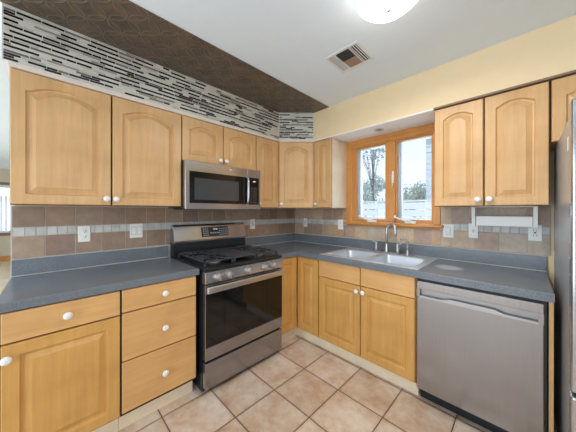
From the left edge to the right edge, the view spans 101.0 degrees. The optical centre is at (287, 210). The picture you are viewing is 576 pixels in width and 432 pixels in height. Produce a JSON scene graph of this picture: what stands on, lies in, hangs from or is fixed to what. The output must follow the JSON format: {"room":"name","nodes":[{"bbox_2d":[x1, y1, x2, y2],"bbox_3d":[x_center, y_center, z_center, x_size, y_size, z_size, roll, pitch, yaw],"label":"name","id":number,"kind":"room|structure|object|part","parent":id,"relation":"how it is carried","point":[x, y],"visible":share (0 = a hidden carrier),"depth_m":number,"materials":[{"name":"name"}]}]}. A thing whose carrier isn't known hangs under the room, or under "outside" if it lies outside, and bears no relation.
{"room":"kitchen","nodes":[
{"label":"kitchen","id":0,"kind":"room"},
{"bbox_2d":[0,168,10,255],"bbox_3d":[-7.545,0.101,6.411,4.500,2.454,0.120,0,0,-45],"label":"wall","id":1,"kind":"structure","parent":0,"point":[5,241],"depth_m":6.33,"materials":[{"name":"beige paint"}]},
{"bbox_2d":[0,182,10,235],"bbox_3d":[-7.477,-0.052,6.414,1.900,1.420,0.130,0,0,-45],"label":"window","id":2,"kind":"structure","parent":1,"relation":"in","point":[2,184],"depth_m":6.32,"materials":[{"name":"white plastic"}]},
{"bbox_2d":[0,255,10,260],"bbox_3d":[-7.496,1.262,6.361,4.480,0.129,0.019,0,0,-45],"label":"baseboard","id":3,"kind":"structure","parent":1,"relation":"attached to","point":[2,258],"depth_m":6.32,"materials":[{"name":"brown wood"}]},
{"bbox_2d":[11,205,290,260],"bbox_3d":[-0.831,0.106,2.515,2.742,2.454,0.120,0,0,-45],"label":"wall","id":4,"kind":"structure","parent":0,"point":[11,205],"depth_m":1.87,"materials":[{"name":"brown tile"}]},
{"bbox_2d":[10,67,180,206],"bbox_3d":[-1.294,-0.411,1.715,0.915,0.750,0.356,0,0,-45],"label":"upper cabinet","id":5,"kind":"object","parent":4,"relation":"attached to","point":[71,145],"visible":1,"depth_m":1.52,"materials":[{"name":"brown wood"}]},
{"bbox_3d":[-1.363,-0.411,1.455,0.446,0.744,0.020,0,0,-45],"label":"door","id":6,"kind":"part","parent":5,"relation":"part of","materials":[{"name":"brown wood"}]},
{"bbox_3d":[-1.203,-0.081,1.576,0.039,0.039,0.032,0,0,-45],"label":"knob","id":7,"kind":"part","parent":5,"relation":"part of","materials":[{"name":"white ceramic"}]},
{"bbox_3d":[-1.167,-0.081,1.613,0.039,0.039,0.032,0,0,-45],"label":"knob","id":8,"kind":"part","parent":5,"relation":"part of","materials":[{"name":"white ceramic"}]},
{"bbox_3d":[-1.037,-0.411,1.780,0.456,0.744,0.020,0,0,-45],"label":"door","id":9,"kind":"part","parent":5,"relation":"part of","materials":[{"name":"brown wood"}]},
{"bbox_2d":[2,16,220,89],"bbox_3d":[-0.619,-0.968,2.214,2.627,0.307,0.603,0,0,-45],"label":"soffit","id":10,"kind":"structure","parent":4,"relation":"attached to","point":[5,62],"depth_m":1.36,"materials":[{"name":"white paint"}]},
{"bbox_2d":[2,3,313,139],"bbox_3d":[-0.693,-0.965,2.079,2.320,0.301,0.247,0,0,-38],"label":"mosaic tile panel","id":11,"kind":"object","parent":10,"relation":"attached to","point":[28,39],"visible":1,"depth_m":1.66,"materials":[{"name":"tile"}]},
{"bbox_2d":[11,206,294,258],"bbox_3d":[-0.829,0.137,2.429,2.619,0.342,0.006,0,0,-45],"label":"tile backsplash","id":12,"kind":"structure","parent":4,"relation":"attached to","point":[36,231],"depth_m":1.86,"materials":[{"name":"tile"}]},
{"bbox_2d":[78,226,89,241],"bbox_3d":[-1.501,0.169,1.747,0.070,0.117,0.009,0,0,-45],"label":"outlet","id":13,"kind":"object","parent":12,"relation":"attached to","point":[83,231],"visible":1,"depth_m":1.74,"materials":[{"name":"white plastic"}]},
{"bbox_2d":[130,223,142,237],"bbox_3d":[-1.265,0.164,1.979,0.092,0.117,0.012,0,0,-45],"label":"light switch","id":14,"kind":"object","parent":12,"relation":"attached to","point":[136,230],"visible":1,"depth_m":1.98,"materials":[{"name":"white plastic"}]},
{"bbox_2d":[250,219,254,228],"bbox_3d":[-0.421,0.155,2.825,0.070,0.117,0.009,0,0,-45],"label":"outlet","id":15,"kind":"object","parent":12,"relation":"attached to","point":[252,221],"visible":1,"depth_m":2.82,"materials":[{"name":"white plastic"}]},
{"bbox_2d":[8,60,313,141],"bbox_3d":[-0.612,-0.800,2.223,2.603,0.027,0.601,0,0,-45],"label":"trim","id":16,"kind":"structure","parent":4,"relation":"attached to","point":[11,64],"depth_m":1.68,"materials":[{"name":"white paint"}]},
{"bbox_2d":[181,115,255,169],"bbox_3d":[-0.701,-0.602,2.307,0.757,0.368,0.356,0,0,-45],"label":"upper cabinet","id":17,"kind":"object","parent":4,"relation":"attached to","point":[201,141],"visible":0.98,"depth_m":2.16,"materials":[{"name":"brown wood"}]},
{"bbox_3d":[-0.740,-0.602,2.077,0.369,0.362,0.020,0,0,-45],"label":"door","id":18,"kind":"part","parent":17,"relation":"part of","materials":[{"name":"brown wood"}]},
{"bbox_2d":[168,160,259,209],"bbox_3d":[-0.670,-0.210,2.277,0.759,0.404,0.426,0,0,-45],"label":"microwave","id":19,"kind":"object","parent":17,"relation":"attached to","point":[204,186],"visible":1,"depth_m":2.09,"materials":[{"name":"silver metal"}]},
{"bbox_3d":[-0.622,-0.213,2.115,0.597,0.396,0.038,0,0,-45],"label":"door","id":20,"kind":"part","parent":19,"relation":"part of","materials":[{"name":"metal"}]},
{"bbox_3d":[-0.597,-0.196,2.111,0.560,0.262,0.002,0,0,-45],"label":"door glass","id":21,"kind":"part","parent":19,"relation":"part of","materials":[{"name":"black glass"}]},
{"bbox_3d":[-0.389,-0.201,2.291,0.023,0.280,0.049,0,0,-45],"label":"handle","id":22,"kind":"part","parent":19,"relation":"part of","materials":[{"name":"metal"}]},
{"bbox_3d":[-0.472,-0.601,2.344,0.372,0.362,0.020,0,0,-45],"label":"door","id":23,"kind":"part","parent":17,"relation":"part of","materials":[{"name":"brown wood"}]},
{"bbox_2d":[256,136,277,207],"bbox_3d":[-0.321,-0.410,2.686,0.312,0.750,0.356,0,0,-45],"label":"upper cabinet","id":24,"kind":"object","parent":4,"relation":"attached to","point":[266,149],"visible":0.65,"depth_m":2.58,"materials":[{"name":"brown wood"}]},
{"bbox_2d":[278,142,313,208],"bbox_3d":[0.089,-0.410,2.923,0.622,0.750,0.601,0,0,-45],"label":"upper cabinet","id":25,"kind":"object","parent":4,"relation":"attached to","point":[295,159],"visible":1,"depth_m":2.69,"materials":[{"name":"brown wood"}]},
{"bbox_2d":[0,260,556,431],"bbox_3d":[-3.228,1.356,2.794,5.500,0.050,11.100,0,0,-45],"label":"floor","id":26,"kind":"structure","parent":0,"point":[301,386],"depth_m":1.64,"materials":[{"name":"tile"}]},
{"bbox_2d":[0,290,119,431],"bbox_3d":[-1.352,0.898,1.435,0.459,0.867,0.656,0,0,-45],"label":"base cabinet","id":27,"kind":"object","parent":26,"relation":"on","point":[60,361],"visible":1,"depth_m":1.21,"materials":[{"name":"brown wood"}]},
{"bbox_3d":[-1.274,0.676,1.072,0.039,0.039,0.032,0,0,-45],"label":"knob","id":28,"kind":"part","parent":27,"relation":"part of","materials":[{"name":"white ceramic"}]},
{"bbox_3d":[-1.147,0.538,1.236,0.447,0.140,0.020,0,0,-45],"label":"drawer","id":29,"kind":"part","parent":27,"relation":"part of","materials":[{"name":"brown wood"}]},
{"bbox_3d":[-1.129,0.536,1.216,0.039,0.039,0.032,0,0,-45],"label":"knob","id":30,"kind":"part","parent":27,"relation":"part of","materials":[{"name":"white ceramic"}]},
{"bbox_2d":[0,245,198,313],"bbox_3d":[-1.198,0.385,1.609,0.942,0.154,0.640,0,0,-45],"label":"countertop","id":31,"kind":"structure","parent":27,"relation":"on","point":[36,281],"depth_m":1.53,"materials":[{"name":"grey laminate"}]},
{"bbox_2d":[118,276,195,430],"bbox_3d":[-1.028,0.898,1.758,0.451,0.867,0.656,0,0,-45],"label":"base cabinet","id":32,"kind":"object","parent":26,"relation":"on","point":[158,320],"visible":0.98,"depth_m":1.52,"materials":[{"name":"brown wood"}]},
{"bbox_3d":[-0.825,1.047,1.557,0.443,0.300,0.020,0,0,-45],"label":"drawer","id":33,"kind":"part","parent":32,"relation":"part of","materials":[{"name":"brown wood"}]},
{"bbox_3d":[-0.825,0.749,1.557,0.443,0.281,0.020,0,0,-45],"label":"drawer","id":34,"kind":"part","parent":32,"relation":"part of","materials":[{"name":"brown wood"}]},
{"bbox_3d":[-0.825,0.535,1.557,0.443,0.134,0.020,0,0,-45],"label":"drawer","id":35,"kind":"part","parent":32,"relation":"part of","materials":[{"name":"brown wood"}]},
{"bbox_3d":[-0.799,1.057,1.546,0.039,0.039,0.032,0,0,-45],"label":"knob","id":36,"kind":"part","parent":32,"relation":"part of","materials":[{"name":"white ceramic"}]},
{"bbox_3d":[-0.799,0.761,1.546,0.039,0.039,0.032,0,0,-45],"label":"knob","id":37,"kind":"part","parent":32,"relation":"part of","materials":[{"name":"white ceramic"}]},
{"bbox_3d":[-0.799,0.536,1.546,0.039,0.039,0.032,0,0,-45],"label":"knob","id":38,"kind":"part","parent":32,"relation":"part of","materials":[{"name":"white ceramic"}]},
{"bbox_2d":[170,222,284,391],"bbox_3d":[-0.546,0.730,2.175,0.759,1.205,0.746,0,0,-45],"label":"gas range","id":39,"kind":"object","parent":26,"relation":"on","point":[238,295],"visible":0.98,"depth_m":1.93,"materials":[{"name":"silver metal"}]},
{"bbox_3d":[-0.732,0.206,2.392,0.290,0.092,0.028,0,0,-45],"label":"display panel","id":40,"kind":"part","parent":39,"relation":"part of","materials":[{"name":"black glass"}]},
{"bbox_3d":[-0.503,0.480,1.730,0.060,0.060,0.037,0,0,-45],"label":"burner knob","id":41,"kind":"part","parent":39,"relation":"part of","materials":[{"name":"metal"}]},
{"bbox_2d":[175,248,281,271],"bbox_3d":[-0.528,0.423,2.158,0.759,0.028,0.585,0,0,-45],"label":"cooktop","id":42,"kind":"object","parent":39,"relation":"in","point":[261,259],"depth_m":1.95,"materials":[{"name":"black metal"}]},
{"bbox_3d":[-0.442,0.480,1.791,0.060,0.060,0.037,0,0,-45],"label":"burner knob","id":43,"kind":"part","parent":39,"relation":"part of","materials":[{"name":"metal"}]},
{"bbox_3d":[-0.337,1.188,1.965,0.751,0.186,0.042,0,0,-45],"label":"storage drawer","id":44,"kind":"part","parent":39,"relation":"part of","materials":[{"name":"metal"}]},
{"bbox_3d":[-0.336,0.806,1.965,0.751,0.543,0.043,0,0,-45],"label":"oven door","id":45,"kind":"part","parent":39,"relation":"part of","materials":[{"name":"glass"}]},
{"bbox_3d":[-0.332,0.482,1.961,0.757,0.090,0.058,0,0,-45],"label":"control panel","id":46,"kind":"part","parent":39,"relation":"part of","materials":[{"name":"metal"}]},
{"bbox_3d":[-0.300,0.564,1.929,0.753,0.046,0.022,0,0,-45],"label":"door handle","id":47,"kind":"part","parent":39,"relation":"part of","materials":[{"name":"silver metal"}]},
{"bbox_3d":[-0.315,0.480,1.918,0.060,0.060,0.037,0,0,-45],"label":"burner knob","id":48,"kind":"part","parent":39,"relation":"part of","materials":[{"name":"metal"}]},
{"bbox_3d":[-0.193,0.480,2.039,0.060,0.060,0.037,0,0,-45],"label":"burner knob","id":49,"kind":"part","parent":39,"relation":"part of","materials":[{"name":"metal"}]},
{"bbox_3d":[-0.124,0.480,2.108,0.060,0.060,0.037,0,0,-45],"label":"burner knob","id":50,"kind":"part","parent":39,"relation":"part of","materials":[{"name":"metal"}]},
{"bbox_2d":[280,256,321,346],"bbox_3d":[0.095,0.899,2.715,0.891,0.867,0.901,0,0,-45],"label":"base cabinet","id":51,"kind":"object","parent":26,"relation":"on","point":[300,280],"visible":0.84,"depth_m":2.37,"materials":[{"name":"brown wood"}]},
{"bbox_3d":[-0.007,0.837,2.373,0.250,0.736,0.020,0,0,-45],"label":"door","id":52,"kind":"part","parent":51,"relation":"part of","materials":[{"name":"brown wood"}]},
{"bbox_3d":[0.199,0.837,2.372,0.020,0.736,0.260,0,0,-45],"label":"door","id":53,"kind":"part","parent":51,"relation":"part of","materials":[{"name":"brown wood"}]},
{"bbox_2d":[245,233,554,302],"bbox_3d":[0.628,0.387,2.181,0.894,0.154,2.409,0,0,-45],"label":"countertop","id":54,"kind":"structure","parent":51,"relation":"on","point":[515,274],"depth_m":1.82,"materials":[{"name":"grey laminate"}]},
{"bbox_2d":[321,248,436,269],"bbox_3d":[0.804,0.501,2.177,0.555,0.178,0.870,0,0,-45],"label":"sink","id":55,"kind":"object","parent":54,"relation":"in","point":[410,262],"visible":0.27,"depth_m":2.20,"materials":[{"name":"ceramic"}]},
{"bbox_3d":[0.649,0.501,2.306,0.405,0.178,0.370,0,0,-45],"label":"bowl","id":56,"kind":"part","parent":55,"relation":"part of","materials":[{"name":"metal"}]},
{"bbox_3d":[0.933,0.502,2.022,0.405,0.178,0.374,0,0,-45],"label":"bowl","id":57,"kind":"part","parent":55,"relation":"part of","materials":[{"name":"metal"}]},
{"bbox_2d":[400,238,409,255],"bbox_3d":[1.086,0.331,2.203,0.087,0.164,0.044,0,0,18],"label":"sprayer","id":58,"kind":"object","parent":55,"relation":"on","point":[401,239],"visible":1,"depth_m":2.19,"materials":[{"name":"silver metal"}]},
{"bbox_2d":[372,223,401,254],"bbox_3d":[0.967,0.264,2.329,0.066,0.297,0.296,0,0,-45],"label":"kitchen faucet","id":59,"kind":"object","parent":54,"relation":"on","point":[386,250],"visible":1,"depth_m":2.32,"materials":[{"name":"silver metal"}]},
{"bbox_3d":[0.970,0.406,2.333,0.056,0.014,0.250,0,0,-45],"label":"plate","id":60,"kind":"part","parent":59,"relation":"part of","materials":[{"name":"silver metal"}]},
{"bbox_3d":[0.994,0.219,2.291,0.028,0.207,0.121,0,0,-31],"label":"spout","id":61,"kind":"part","parent":59,"relation":"part of","materials":[{"name":"silver metal"}]},
{"bbox_2d":[319,260,420,395],"bbox_3d":[0.800,0.899,2.175,0.656,0.867,0.856,0,0,-45],"label":"base cabinet","id":62,"kind":"object","parent":26,"relation":"on","point":[368,317],"visible":0.91,"depth_m":1.90,"materials":[{"name":"brown wood"}]},
{"bbox_3d":[0.450,0.914,2.121,0.020,0.582,0.425,0,0,-45],"label":"door","id":63,"kind":"part","parent":62,"relation":"part of","materials":[{"name":"brown wood"}]},
{"bbox_3d":[0.751,0.915,1.819,0.020,0.582,0.412,0,0,-45],"label":"door","id":64,"kind":"part","parent":62,"relation":"part of","materials":[{"name":"brown wood"}]},
{"bbox_2d":[417,278,546,431],"bbox_3d":[1.327,0.898,1.649,0.610,0.864,0.622,0,0,-45],"label":"dishwasher","id":65,"kind":"object","parent":26,"relation":"on","point":[482,354],"visible":0.98,"depth_m":1.40,"materials":[{"name":"silver metal"}]},
{"bbox_3d":[1.183,1.283,1.503,0.040,0.094,0.610,0,0,-45],"label":"kick plate","id":66,"kind":"part","parent":65,"relation":"part of","materials":[{"name":"black metal"}]},
{"bbox_2d":[547,302,553,431],"bbox_3d":[1.572,0.899,1.437,0.606,0.868,0.017,0,0,-45],"label":"filler panel","id":67,"kind":"object","parent":26,"relation":"on","point":[550,306],"visible":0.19,"depth_m":1.23,"materials":[{"name":"brown wood"}]},
{"bbox_2d":[554,98,575,431],"bbox_3d":[1.740,0.439,0.928,0.915,1.790,0.886,0,0,-45],"label":"refrigerator","id":68,"kind":"object","parent":26,"relation":"on","point":[565,149],"visible":1,"depth_m":1.14,"materials":[{"name":"grey metal"}]},
{"bbox_3d":[1.477,0.139,0.666,0.061,1.190,0.886,0,0,-45],"label":"door","id":69,"kind":"part","parent":68,"relation":"part of","materials":[{"name":"metal"}]},
{"bbox_3d":[1.476,1.019,0.666,0.061,0.540,0.886,0,0,-45],"label":"freezer door","id":70,"kind":"part","parent":68,"relation":"part of","materials":[{"name":"metal"}]},
{"bbox_2d":[0,0,575,168],"bbox_3d":[-3.184,-1.164,2.836,5.620,0.080,11.100,0,0,-45],"label":"ceiling","id":71,"kind":"structure","parent":0,"point":[290,41],"depth_m":1.50,"materials":[{"name":"paint"}]},
{"bbox_2d":[0,0,328,112],"bbox_3d":[-1.165,-1.119,1.290,4.053,0.005,0.488,0,0,-45],"label":"panel","id":72,"kind":"object","parent":71,"relation":"attached to","point":[124,25],"visible":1,"depth_m":1.61,"materials":[{"name":"brown metal"}]},
{"bbox_2d":[325,40,374,72],"bbox_3d":[0.451,-1.116,1.739,0.256,0.009,0.266,0,0,-45],"label":"ceiling vent","id":73,"kind":"object","parent":71,"relation":"in","point":[353,55],"visible":1,"depth_m":1.73,"materials":[{"name":"white metal"}]},
{"bbox_2d":[355,0,417,22],"bbox_3d":[0.502,-1.056,1.182,0.320,0.130,0.320,0,0,-45],"label":"ceiling light","id":74,"kind":"object","parent":71,"relation":"attached to","point":[375,11],"visible":1,"depth_m":1.20,"materials":[{"name":"white glass"}]},
{"bbox_2d":[300,132,553,290],"bbox_3d":[1.454,0.107,2.083,0.120,2.454,3.719,0,0,-45],"label":"wall","id":75,"kind":"structure","parent":0,"point":[550,259],"depth_m":1.64,"materials":[{"name":"beige paint"}]},
{"bbox_2d":[313,138,345,207],"bbox_3d":[0.481,-0.410,2.719,0.356,0.750,0.232,0,0,-45],"label":"upper cabinet","id":76,"kind":"object","parent":75,"relation":"attached to","point":[329,154],"visible":1,"depth_m":2.62,"materials":[{"name":"brown wood"}]},
{"bbox_3d":[0.384,-0.410,2.624,0.020,0.744,0.224,0,0,-45],"label":"door","id":77,"kind":"part","parent":76,"relation":"part of","materials":[{"name":"brown wood"}]},
{"bbox_3d":[0.581,-0.410,2.656,0.304,0.750,0.002,0,0,-45],"label":"panel","id":78,"kind":"part","parent":76,"relation":"part of","materials":[{"name":"beige wood"}]},
{"bbox_2d":[314,109,434,142],"bbox_3d":[0.831,-0.796,2.391,0.323,0.013,1.192,0,0,-45],"label":"trim","id":79,"kind":"structure","parent":75,"relation":"attached to","point":[426,117],"depth_m":2.24,"materials":[{"name":"paint"}]},
{"bbox_2d":[374,128,383,131],"bbox_3d":[0.885,-0.787,2.306,0.096,0.005,0.096,0,0,-45],"label":"recessed light","id":80,"kind":"object","parent":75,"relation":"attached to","point":[377,129],"visible":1,"depth_m":2.29,"materials":[{"name":"grey metal"}]},
{"bbox_2d":[343,123,443,228],"bbox_3d":[1.040,-0.313,2.450,0.176,0.952,0.990,0,0,-45],"label":"window","id":81,"kind":"structure","parent":75,"relation":"in","point":[393,150],"depth_m":2.40,"materials":[{"name":"brown wood"}]},
{"bbox_3d":[0.702,-0.333,2.737,0.018,0.912,0.058,0,0,-45],"label":"casing","id":82,"kind":"part","parent":81,"relation":"part of","materials":[{"name":"brown wood"}]},
{"bbox_3d":[0.910,-0.300,2.600,0.038,0.814,0.353,0,0,-45],"label":"sash","id":83,"kind":"part","parent":81,"relation":"part of","materials":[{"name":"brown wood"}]},
{"bbox_3d":[0.946,-0.300,2.635,0.049,0.812,0.351,0,0,-45],"label":"vinyl frame","id":84,"kind":"part","parent":81,"relation":"part of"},
{"bbox_3d":[1.046,-0.321,2.374,0.032,0.160,0.016,0,0,-45],"label":"lock lever","id":85,"kind":"part","parent":81,"relation":"part of","materials":[{"name":"white plastic"}]},
{"bbox_3d":[1.002,0.143,2.413,0.052,0.040,0.990,0,0,-45],"label":"sill","id":86,"kind":"part","parent":81,"relation":"part of","materials":[{"name":"brown wood"}]},
{"bbox_3d":[1.102,0.076,2.288,0.160,0.067,0.029,0,0,37],"label":"crank arm","id":87,"kind":"part","parent":81,"relation":"part of","materials":[{"name":"white plastic"}]},
{"bbox_3d":[1.218,-0.300,2.292,0.038,0.814,0.330,0,0,-45],"label":"sash","id":88,"kind":"part","parent":81,"relation":"part of","materials":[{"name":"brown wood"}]},
{"bbox_3d":[1.253,-0.300,2.327,0.049,0.812,0.328,0,0,-45],"label":"vinyl frame","id":89,"kind":"part","parent":81,"relation":"part of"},
{"bbox_3d":[1.327,-0.333,2.112,0.018,0.912,0.058,0,0,-45],"label":"casing","id":90,"kind":"part","parent":81,"relation":"part of","materials":[{"name":"brown wood"}]},
{"bbox_2d":[295,206,550,255],"bbox_3d":[0.954,0.139,2.494,0.006,0.342,2.431,0,0,-45],"label":"tile backsplash","id":91,"kind":"structure","parent":75,"relation":"attached to","point":[320,221],"depth_m":2.02,"materials":[{"name":"tile"}]},
{"bbox_2d":[338,219,342,229],"bbox_3d":[0.624,0.160,2.813,0.009,0.117,0.070,0,0,-45],"label":"outlet","id":92,"kind":"object","parent":91,"relation":"attached to","point":[340,222],"visible":1,"depth_m":2.81,"materials":[{"name":"white plastic"}]},
{"bbox_2d":[443,224,453,237],"bbox_3d":[1.385,0.171,2.049,0.012,0.117,0.078,0,0,-45],"label":"light switch","id":93,"kind":"object","parent":91,"relation":"attached to","point":[448,230],"visible":1,"depth_m":2.04,"materials":[{"name":"white plastic"}]},
{"bbox_2d":[469,224,477,237],"bbox_3d":[1.504,0.161,1.926,0.018,0.117,0.062,0,0,-45],"label":"light switch","id":94,"kind":"object","parent":91,"relation":"attached to","point":[473,230],"visible":0.8,"depth_m":1.93,"materials":[{"name":"white plastic"}]},
{"bbox_2d":[528,225,541,240],"bbox_3d":[1.753,0.154,1.683,0.009,0.117,0.070,0,0,-45],"label":"outlet","id":95,"kind":"object","parent":91,"relation":"attached to","point":[534,234],"visible":0.83,"depth_m":1.68,"materials":[{"name":"white plastic"}]},
{"bbox_2d":[435,81,548,206],"bbox_3d":[1.458,-0.409,1.740,0.356,0.750,0.606,0,0,-45],"label":"upper cabinet","id":96,"kind":"object","parent":75,"relation":"attached to","point":[491,151],"visible":1,"depth_m":1.60,"materials":[{"name":"brown wood"}]},
{"bbox_3d":[1.254,-0.409,1.753,0.020,0.744,0.295,0,0,-45],"label":"door","id":97,"kind":"part","parent":96,"relation":"part of","materials":[{"name":"brown wood"}]},
{"bbox_3d":[1.320,-0.081,1.649,0.032,0.039,0.039,0,0,-45],"label":"knob","id":98,"kind":"part","parent":96,"relation":"part of","materials":[{"name":"white ceramic"}]},
{"bbox_3d":[1.362,-0.081,1.606,0.032,0.039,0.039,0,0,-45],"label":"knob","id":99,"kind":"part","parent":96,"relation":"part of","materials":[{"name":"white ceramic"}]},
{"bbox_2d":[471,206,537,227],"bbox_3d":[1.559,0.040,1.722,0.098,0.145,0.352,0,0,-45],"label":"paper towel holder","id":100,"kind":"object","parent":96,"relation":"attached to","point":[504,221],"visible":0.97,"depth_m":1.69,"materials":[{"name":"white plastic"}]},
{"bbox_3d":[1.469,-0.409,1.537,0.020,0.744,0.299,0,0,-45],"label":"door","id":101,"kind":"part","parent":96,"relation":"part of","materials":[{"name":"brown wood"}]},
{"bbox_2d":[433,70,575,110],"bbox_3d":[1.881,-0.795,1.330,0.336,0.014,1.790,0,0,-45],"label":"trim","id":102,"kind":"structure","parent":75,"relation":"attached to","point":[573,72],"depth_m":1.54,"materials":[{"name":"brown wood"}]},
{"bbox_2d":[549,74,575,151],"bbox_3d":[1.992,-0.597,1.205,0.356,0.374,0.900,0,0,-45],"label":"upper cabinet","id":103,"kind":"object","parent":75,"relation":"attached to","point":[562,91],"visible":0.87,"depth_m":1.40,"materials":[{"name":"brown wood"}]},
{"bbox_2d":[314,15,575,139],"bbox_3d":[1.467,-0.961,1.754,0.324,0.317,2.993,0,0,-45],"label":"soffit","id":104,"kind":"object","parent":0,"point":[549,50],"depth_m":1.72,"materials":[{"name":"beige paint"}]},
{"label":"outside","id":105,"kind":"structure","parent":0,"visible":0},
{"bbox_3d":[10.757,1.916,14.001,29.870,0.050,28.000,0,0,-45],"label":"ground","id":106,"kind":"structure","parent":105,"visible":0},
{"bbox_2d":[364,173,383,209],"bbox_3d":[6.253,-0.490,18.326,3.222,4.762,3.482,0,0,9],"label":"tree","id":107,"kind":"object","parent":106,"relation":"on","point":[376,177],"visible":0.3,"depth_m":17.78,"materials":[{"name":"green plant"}]},
{"bbox_2d":[364,148,383,216],"bbox_3d":[2.782,-0.914,8.367,2.306,5.600,2.140,0,0,-45],"label":"tree","id":108,"kind":"object","parent":106,"relation":"on","point":[376,150],"visible":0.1,"depth_m":8.32,"materials":[{"name":"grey plant"}]},
{"bbox_2d":[364,200,430,219],"bbox_3d":[1.117,0.784,8.262,0.095,2.200,12.500,0,0,-45],"label":"vinyl fence","id":109,"kind":"object","parent":106,"relation":"on","point":[419,214],"visible":0.02,"depth_m":6.18,"materials":[{"name":"white plastic"}]},
{"bbox_3d":[1.126,-0.261,8.270,0.070,0.040,12.500,0,0,-45],"label":"rail","id":110,"kind":"part","parent":109,"relation":"part of","materials":[{"name":"white plastic"}]},
{"bbox_2d":[403,179,425,209],"bbox_3d":[7.913,-0.052,15.575,2.433,3.889,3.590,0,0,-12],"label":"tree","id":111,"kind":"object","parent":106,"relation":"on","point":[419,190],"visible":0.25,"depth_m":14.67,"materials":[{"name":"green plant"}]},
{"bbox_2d":[426,138,430,209],"bbox_3d":[9.634,-1.610,8.242,6.800,7.000,7.600,0,0,-45],"label":"house","id":112,"kind":"structure","parent":106,"relation":"on","point":[430,138],"depth_m":8.57,"materials":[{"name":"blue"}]}
]}

